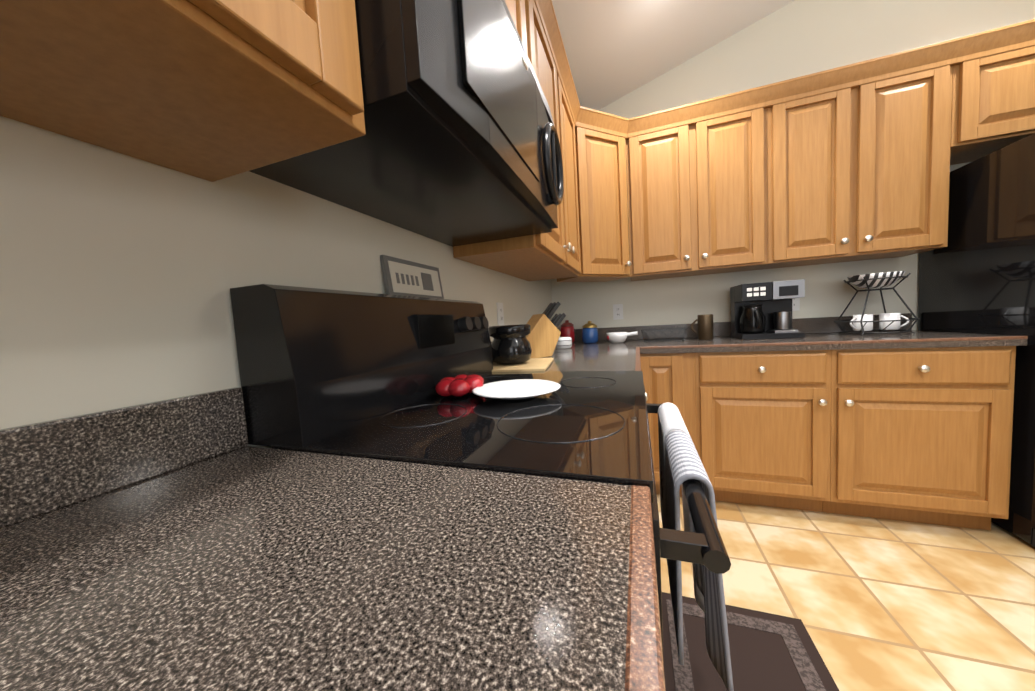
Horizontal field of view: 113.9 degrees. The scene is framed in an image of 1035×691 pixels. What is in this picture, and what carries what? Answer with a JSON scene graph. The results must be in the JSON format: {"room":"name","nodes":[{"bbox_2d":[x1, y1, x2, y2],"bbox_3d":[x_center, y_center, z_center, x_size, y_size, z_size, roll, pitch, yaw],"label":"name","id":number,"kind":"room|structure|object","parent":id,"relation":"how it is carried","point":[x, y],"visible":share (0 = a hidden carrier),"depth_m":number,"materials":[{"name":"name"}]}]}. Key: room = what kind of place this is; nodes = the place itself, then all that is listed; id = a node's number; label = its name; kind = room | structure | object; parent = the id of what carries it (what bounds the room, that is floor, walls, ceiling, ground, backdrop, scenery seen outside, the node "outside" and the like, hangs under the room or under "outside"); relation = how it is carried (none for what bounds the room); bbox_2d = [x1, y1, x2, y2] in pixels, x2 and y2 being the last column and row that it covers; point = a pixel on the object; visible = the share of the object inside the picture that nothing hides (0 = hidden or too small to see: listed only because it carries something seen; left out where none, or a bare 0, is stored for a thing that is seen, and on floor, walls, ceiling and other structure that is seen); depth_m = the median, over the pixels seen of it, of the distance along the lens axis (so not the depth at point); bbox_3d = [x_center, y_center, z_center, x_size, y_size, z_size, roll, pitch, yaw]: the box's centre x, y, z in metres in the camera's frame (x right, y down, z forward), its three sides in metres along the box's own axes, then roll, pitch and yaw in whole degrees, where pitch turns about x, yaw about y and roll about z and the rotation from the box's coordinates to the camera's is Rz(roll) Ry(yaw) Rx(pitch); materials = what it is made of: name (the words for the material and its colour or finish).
{"room":"kitchen","nodes":[
{"label":"kitchen","id":0,"kind":"room"},
{"bbox_2d":[0,116,552,447],"bbox_3d":[-0.774,-0.115,-0.061,0.120,2.520,6.210,-2,4,20],"label":"wall","id":1,"kind":"structure","parent":0,"point":[121,275],"depth_m":0.47,"materials":[{"name":"beige paint"}]},
{"bbox_2d":[0,0,365,181],"bbox_3d":[-0.508,-0.680,0.046,0.336,0.900,0.877,-2,4,20],"label":"upper cabinet","id":2,"kind":"object","parent":1,"relation":"attached to","point":[211,90],"depth_m":0.34,"materials":[{"name":"brown wood"}]},
{"bbox_2d":[496,302,503,325],"bbox_3d":[-0.083,-0.155,1.676,0.009,0.116,0.072,-2,4,20],"label":"electrical outlet","id":3,"kind":"object","parent":1,"relation":"attached to","point":[500,315],"visible":0.85,"depth_m":1.66,"materials":[{"name":"white plastic"}]},
{"bbox_2d":[453,0,580,280],"bbox_3d":[0.048,-0.821,1.612,0.336,0.900,0.940,-2,4,20],"label":"upper cabinet","id":4,"kind":"object","parent":1,"relation":"attached to","point":[555,254],"depth_m":1.48,"materials":[{"name":"brown wood"}]},
{"bbox_2d":[505,0,535,73],"bbox_3d":[-0.248,-0.971,0.799,0.336,0.455,0.759,-2,4,20],"label":"upper cabinet","id":5,"kind":"object","parent":1,"relation":"attached to","point":[520,11],"depth_m":1.07,"materials":[{"name":"brown wood"}]},
{"bbox_2d":[249,0,563,246],"bbox_3d":[-0.175,-0.542,0.811,0.436,0.401,0.754,-2,4,20],"label":"microwave","id":6,"kind":"object","parent":5,"relation":"attached to","point":[457,143],"visible":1,"depth_m":0.60,"materials":[{"name":"black metal"}]},
{"bbox_2d":[557,106,630,281],"bbox_3d":[0.486,-0.917,2.176,0.430,0.962,0.306,-5,4,-25],"label":"upper cabinet","id":7,"kind":"object","parent":1,"relation":"attached to","point":[600,137],"visible":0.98,"depth_m":2.07,"materials":[{"name":"brown wood"}]},
{"bbox_2d":[0,387,664,690],"bbox_3d":[-0.313,0.167,0.053,0.649,0.140,0.877,-2,4,20],"label":"countertop","id":8,"kind":"structure","parent":0,"point":[190,543],"depth_m":0.26,"materials":[{"name":"stone"}]},
{"bbox_2d":[552,0,793,109],"bbox_3d":[0.983,-1.678,-0.826,4.040,0.604,6.210,-2,4,20],"label":"ceiling","id":9,"kind":"structure","parent":0,"point":[615,50],"depth_m":1.99,"materials":[{"name":"white paint"}]},
{"bbox_2d":[551,0,1034,329],"bbox_3d":[2.918,-0.711,1.817,5.600,3.020,0.120,-2,4,20],"label":"wall","id":10,"kind":"structure","parent":0,"point":[795,38],"depth_m":2.12,"materials":[{"name":"beige paint"}]},
{"bbox_2d":[613,304,622,319],"bbox_3d":[0.763,-0.255,2.553,0.072,0.116,0.009,-2,4,20],"label":"electrical outlet","id":11,"kind":"object","parent":10,"relation":"attached to","point":[617,311],"visible":1,"depth_m":2.55,"materials":[{"name":"white plastic"}]},
{"bbox_2d":[625,95,772,280],"bbox_3d":[1.121,-0.923,2.189,0.760,0.900,0.336,-2,4,20],"label":"upper cabinet","id":12,"kind":"object","parent":10,"relation":"attached to","point":[700,184],"depth_m":2.02,"materials":[{"name":"brown wood"}]},
{"bbox_2d":[792,298,799,310],"bbox_3d":[1.789,-0.284,2.186,0.072,0.116,0.009,-2,4,20],"label":"electrical outlet","id":13,"kind":"object","parent":10,"relation":"attached to","point":[795,304],"visible":0.4,"depth_m":2.18,"materials":[{"name":"white plastic"}]},
{"bbox_2d":[765,51,964,268],"bbox_3d":[1.836,-0.947,1.933,0.760,0.900,0.336,-2,4,20],"label":"upper cabinet","id":14,"kind":"object","parent":10,"relation":"attached to","point":[850,162],"depth_m":1.76,"materials":[{"name":"brown wood"}]},
{"bbox_2d":[961,31,1034,162],"bbox_3d":[2.653,-1.216,1.618,1.006,0.415,0.336,-2,4,20],"label":"upper cabinet","id":15,"kind":"object","parent":10,"relation":"attached to","point":[998,101],"depth_m":1.59,"materials":[{"name":"brown wood"}]},
{"bbox_2d":[657,494,1034,690],"bbox_3d":[1.902,1.080,-0.861,5.980,0.060,6.290,-2,4,20],"label":"floor","id":16,"kind":"structure","parent":0,"point":[875,604],"depth_m":1.28,"materials":[{"name":"tile"}]},
{"bbox_2d":[230,284,730,664],"bbox_3d":[0.022,0.435,0.829,0.724,1.150,0.756,-2,4,20],"label":"range","id":17,"kind":"object","parent":16,"relation":"on","point":[344,373],"visible":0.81,"depth_m":0.57,"materials":[{"name":"black"}]},
{"bbox_2d":[380,255,443,298],"bbox_3d":[-0.311,-0.197,1.029,0.026,0.115,0.270,-2,4,20],"label":"framed sign","id":18,"kind":"object","parent":17,"relation":"on","point":[401,277],"visible":0.92,"depth_m":0.99,"materials":[{"name":"grey"}]},
{"bbox_2d":[435,374,483,396],"bbox_3d":[-0.145,0.101,0.859,0.126,0.042,0.134,-2,4,20],"label":"tomatoes","id":19,"kind":"object","parent":17,"relation":"on","point":[460,385],"visible":0.94,"depth_m":0.81,"materials":[{"name":"red food"}]},
{"bbox_2d":[472,379,560,399],"bbox_3d":[-0.002,0.108,0.798,0.210,0.021,0.210,-2,4,20],"label":"plate","id":20,"kind":"object","parent":17,"relation":"on","point":[518,389],"visible":1,"depth_m":0.81,"materials":[{"name":"white ceramic"}]},
{"bbox_2d":[658,402,733,690],"bbox_3d":[0.397,0.403,0.755,0.118,0.446,0.476,-2,4,20],"label":"hanging towels","id":21,"kind":"object","parent":17,"relation":"hanging from","point":[680,462],"visible":0.81,"depth_m":0.59,"materials":[{"name":"white fabric"}]},
{"bbox_2d":[640,353,695,496],"bbox_3d":[0.939,0.454,2.210,0.296,0.876,0.620,-2,4,20],"label":"base cabinet","id":22,"kind":"object","parent":16,"relation":"on","point":[667,377],"depth_m":1.90,"materials":[{"name":"brown wood"}]},
{"bbox_2d":[491,326,647,370],"bbox_3d":[0.234,0.028,1.593,0.649,0.140,0.883,-2,4,20],"label":"countertop","id":23,"kind":"structure","parent":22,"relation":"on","point":[603,355],"depth_m":1.68,"materials":[{"name":"stone"}]},
{"bbox_2d":[492,358,553,371],"bbox_3d":[0.003,0.079,1.379,0.260,0.012,0.340,-3,4,12],"label":"cutting board","id":24,"kind":"object","parent":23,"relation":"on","point":[537,364],"visible":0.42,"depth_m":1.28,"materials":[{"name":"brown wood"}]},
{"bbox_2d":[488,324,531,364],"bbox_3d":[-0.030,-0.005,1.383,0.176,0.156,0.176,-2,4,20],"label":"crock","id":25,"kind":"object","parent":24,"relation":"on","point":[510,344],"visible":0.96,"depth_m":1.31,"materials":[{"name":"black ceramic"}]},
{"bbox_2d":[526,302,565,357],"bbox_3d":[0.115,-0.080,1.698,0.283,0.272,0.100,-6,5,-30],"label":"knife block","id":26,"kind":"object","parent":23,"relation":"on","point":[543,336],"visible":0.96,"depth_m":1.66,"materials":[{"name":"brown wood"}]},
{"bbox_2d":[662,592,838,690],"bbox_3d":[0.590,1.005,0.759,0.465,0.018,1.030,-2,4,20],"label":"area rug","id":27,"kind":"object","parent":16,"relation":"on","point":[771,652],"visible":0.69,"depth_m":1.05,"materials":[{"name":"brown fabric"}]},
{"bbox_2d":[696,346,1015,530],"bbox_3d":[1.665,0.430,1.950,1.248,0.876,0.620,-2,4,20],"label":"base cabinet","id":28,"kind":"object","parent":16,"relation":"on","point":[920,435],"depth_m":1.63,"materials":[{"name":"brown wood"}]},
{"bbox_2d":[597,313,1027,353],"bbox_3d":[1.209,-0.061,2.062,2.172,0.140,0.664,-2,4,20],"label":"countertop","id":29,"kind":"structure","parent":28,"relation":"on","point":[821,333],"depth_m":1.78,"materials":[{"name":"stone"}]},
{"bbox_2d":[555,337,572,348],"bbox_3d":[0.287,-0.017,2.122,0.120,0.068,0.120,-2,4,20],"label":"jar","id":30,"kind":"object","parent":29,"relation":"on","point":[564,342],"visible":0.71,"depth_m":2.07,"materials":[{"name":"white ceramic"}]},
{"bbox_2d":[560,320,574,342],"bbox_3d":[0.381,-0.107,2.570,0.110,0.175,0.110,-2,4,20],"label":"canister","id":31,"kind":"object","parent":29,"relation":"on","point":[567,328],"visible":0.9,"depth_m":2.53,"materials":[{"name":"red ceramic"}]},
{"bbox_2d":[582,321,597,342],"bbox_3d":[0.524,-0.099,2.435,0.116,0.160,0.116,-2,4,20],"label":"canister","id":32,"kind":"object","parent":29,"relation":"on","point":[589,332],"visible":0.98,"depth_m":2.39,"materials":[{"name":"blue ceramic"}]},
{"bbox_2d":[606,331,637,342],"bbox_3d":[0.717,-0.057,2.306,0.207,0.073,0.140,-2,4,20],"label":"bowl","id":33,"kind":"object","parent":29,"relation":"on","point":[616,337],"visible":1,"depth_m":2.27,"materials":[{"name":"white ceramic"}]},
{"bbox_2d":[640,328,687,341],"bbox_3d":[0.970,-0.070,2.237,0.286,0.077,0.186,-2,4,20],"label":"wire basket","id":34,"kind":"object","parent":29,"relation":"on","point":[673,339],"visible":0.98,"depth_m":2.21,"materials":[{"name":"black metal"}]},
{"bbox_2d":[691,314,713,339],"bbox_3d":[1.172,-0.116,2.139,0.129,0.160,0.088,-2,4,20],"label":"mug","id":35,"kind":"object","parent":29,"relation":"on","point":[705,327],"visible":0.98,"depth_m":2.10,"materials":[{"name":"brown ceramic"}]},
{"bbox_2d":[730,279,804,339],"bbox_3d":[1.500,-0.211,2.039,0.300,0.325,0.274,-2,4,20],"label":"coffee maker","id":36,"kind":"object","parent":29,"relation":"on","point":[763,310],"visible":1,"depth_m":1.97,"materials":[{"name":"black plastic"}]},
{"bbox_2d":[834,273,918,335],"bbox_3d":[1.995,-0.225,1.880,0.328,0.318,0.328,-2,4,20],"label":"stand","id":37,"kind":"object","parent":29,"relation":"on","point":[868,289],"visible":0.9,"depth_m":1.82,"materials":[{"name":"black metal"}]},
{"bbox_2d":[850,314,872,330],"bbox_3d":[1.924,-0.128,1.893,0.109,0.090,0.080,-2,4,20],"label":"cup","id":38,"kind":"object","parent":37,"relation":"on","point":[856,326],"visible":0.81,"depth_m":1.86,"materials":[{"name":"white ceramic"}]},
{"bbox_2d":[847,271,905,288],"bbox_3d":[1.987,-0.358,1.871,0.224,0.076,0.224,-2,4,20],"label":"striped bowl","id":39,"kind":"object","parent":37,"relation":"on","point":[877,283],"visible":0.88,"depth_m":1.81,"materials":[{"name":"ceramic"}]},
{"bbox_2d":[879,313,908,329],"bbox_3d":[2.073,-0.134,1.860,0.104,0.090,0.080,-2,4,20],"label":"cup","id":40,"kind":"object","parent":37,"relation":"on","point":[894,325],"visible":0.83,"depth_m":1.83,"materials":[{"name":"white ceramic"}]},
{"bbox_2d":[918,133,1034,546],"bbox_3d":[2.664,-0.036,1.461,0.930,1.755,0.791,-2,4,20],"label":"refrigerator","id":41,"kind":"object","parent":16,"relation":"on","point":[977,275],"visible":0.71,"depth_m":1.52,"materials":[{"name":"black metal"}]}
]}

